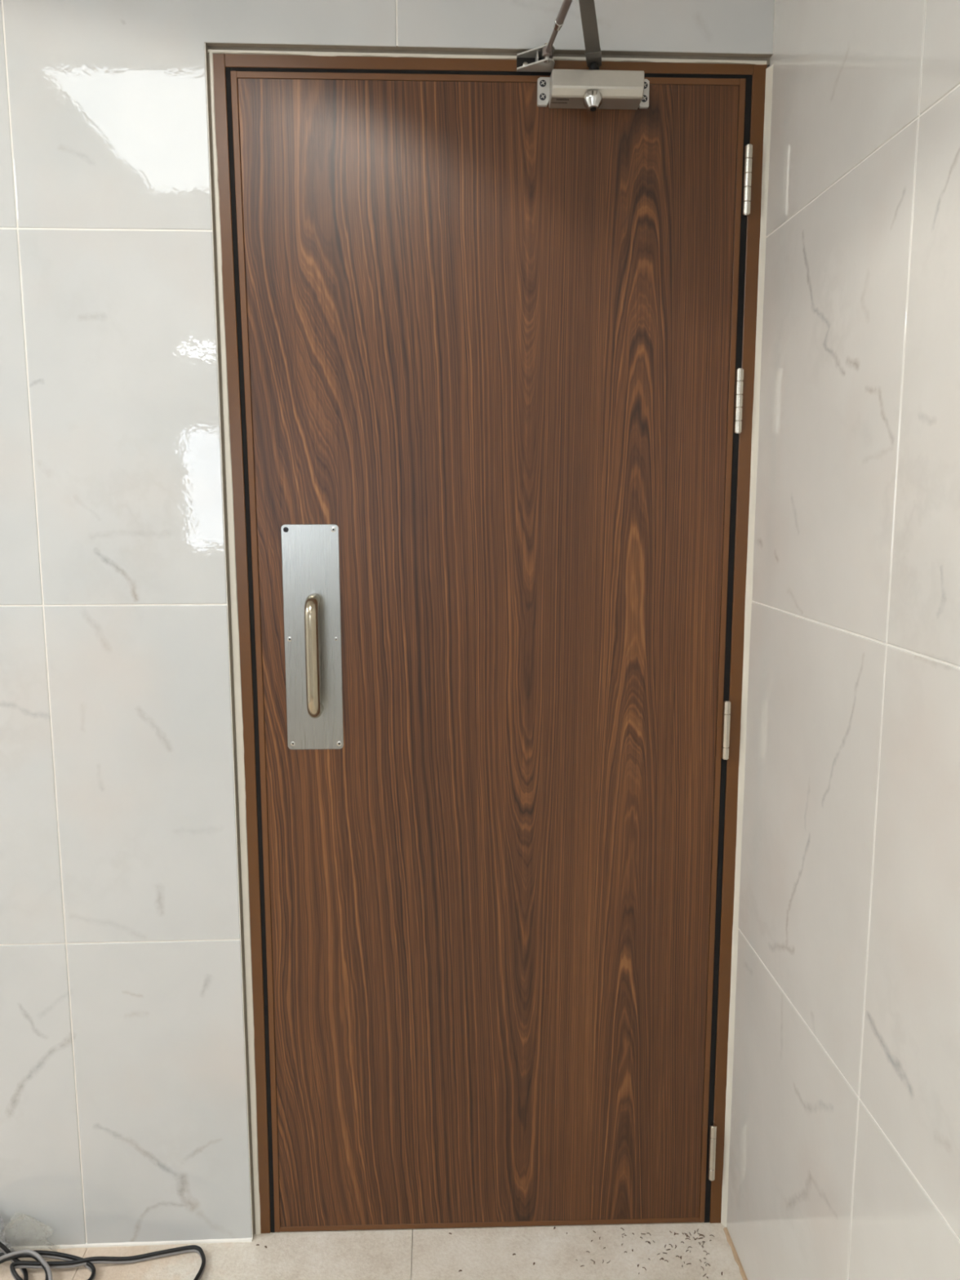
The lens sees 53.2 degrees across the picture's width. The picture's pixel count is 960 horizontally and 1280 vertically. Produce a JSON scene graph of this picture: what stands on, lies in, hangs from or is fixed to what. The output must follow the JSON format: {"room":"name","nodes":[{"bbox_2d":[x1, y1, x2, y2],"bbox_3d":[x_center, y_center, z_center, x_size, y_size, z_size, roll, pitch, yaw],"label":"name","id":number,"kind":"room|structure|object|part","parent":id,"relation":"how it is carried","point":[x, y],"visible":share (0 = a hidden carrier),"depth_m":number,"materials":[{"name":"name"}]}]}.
{"room":"public restroom","nodes":[
{"label":"public restroom","id":0,"kind":"room"},
{"bbox_2d":[0,1222,742,1279],"bbox_3d":[-1.255,1.441,-0.150,3.679,0.065,4.250,0,8,-3],"label":"floor","id":1,"kind":"structure","parent":0,"point":[481,1253],"depth_m":1.76,"materials":[{"name":"tile"}]},
{"bbox_2d":[0,1216,15,1261],"bbox_3d":[-0.866,1.073,1.742,0.206,0.111,0.030,0,8,-3],"label":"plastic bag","id":2,"kind":"object","parent":1,"relation":"on","point":[2,1239],"visible":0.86,"depth_m":1.74,"materials":[{"name":"white plastic"}]},
{"bbox_2d":[0,1241,205,1279],"bbox_3d":[-0.717,1.110,1.662,0.451,0.061,0.183,0,8,-3],"label":"power cord","id":3,"kind":"object","parent":1,"relation":"on","point":[71,1260],"visible":1,"depth_m":1.72,"materials":[{"name":"black rubber"}]},
{"bbox_2d":[256,1226,722,1278],"bbox_3d":[0.016,1.132,1.754,0.860,0.015,0.146,0,8,-3],"label":"debris","id":4,"kind":"object","parent":1,"relation":"on","point":[554,1227],"visible":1,"depth_m":1.78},
{"bbox_2d":[0,0,775,1250],"bbox_3d":[-1.285,-0.053,1.646,3.709,2.420,0.145,0,8,-3],"label":"wall","id":5,"kind":"structure","parent":0,"point":[128,1114],"depth_m":1.61,"materials":[{"name":"tile"}]},
{"bbox_2d":[213,53,767,1233],"bbox_3d":[0.020,0.094,1.724,0.887,2.078,0.094,0,8,-3],"label":"trim","id":6,"kind":"structure","parent":5,"relation":"attached to","point":[223,64],"depth_m":1.64,"materials":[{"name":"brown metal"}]},
{"bbox_2d":[230,71,752,1231],"bbox_3d":[0.027,0.112,1.670,0.840,2.053,0.107,0,8,-3],"label":"door","id":7,"kind":"structure","parent":5,"relation":"in","point":[488,332],"depth_m":1.66,"materials":[{"name":"brown wood"}]},
{"bbox_3d":[-0.287,-0.002,1.648,0.097,0.391,0.002,0,8,-3],"label":"pull plate","id":8,"kind":"part","parent":7,"relation":"part of","materials":[{"name":"metal"}]},
{"bbox_3d":[-0.281,0.029,1.621,0.022,0.212,0.062,0,8,-3],"label":"pull handle","id":9,"kind":"part","parent":7,"relation":"part of","materials":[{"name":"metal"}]},
{"bbox_2d":[516,0,649,111],"bbox_3d":[0.172,-0.864,1.394,0.213,0.097,0.295,0,8,-3],"label":"door closer","id":10,"kind":"object","parent":7,"relation":"attached to","point":[593,89],"depth_m":1.50,"materials":[{"name":"silver metal"}]},
{"bbox_3d":[0.110,-0.909,1.445,0.008,0.009,0.095,-1,8,-7],"label":"thin rod","id":11,"kind":"part","parent":10,"relation":"part of","materials":[{"name":"grey metal"}]},
{"bbox_3d":[0.154,-0.894,1.364,0.022,0.005,0.252,1,8,10],"label":"arm","id":12,"kind":"part","parent":10,"relation":"part of","materials":[{"name":"metal"}]},
{"bbox_2d":[723,0,959,1279],"bbox_3d":[0.626,0.227,-0.244,0.148,2.430,4.140,0,8,-3],"label":"wall","id":13,"kind":"structure","parent":0,"point":[844,1151],"depth_m":1.25,"materials":[{"name":"tile"}]}
]}

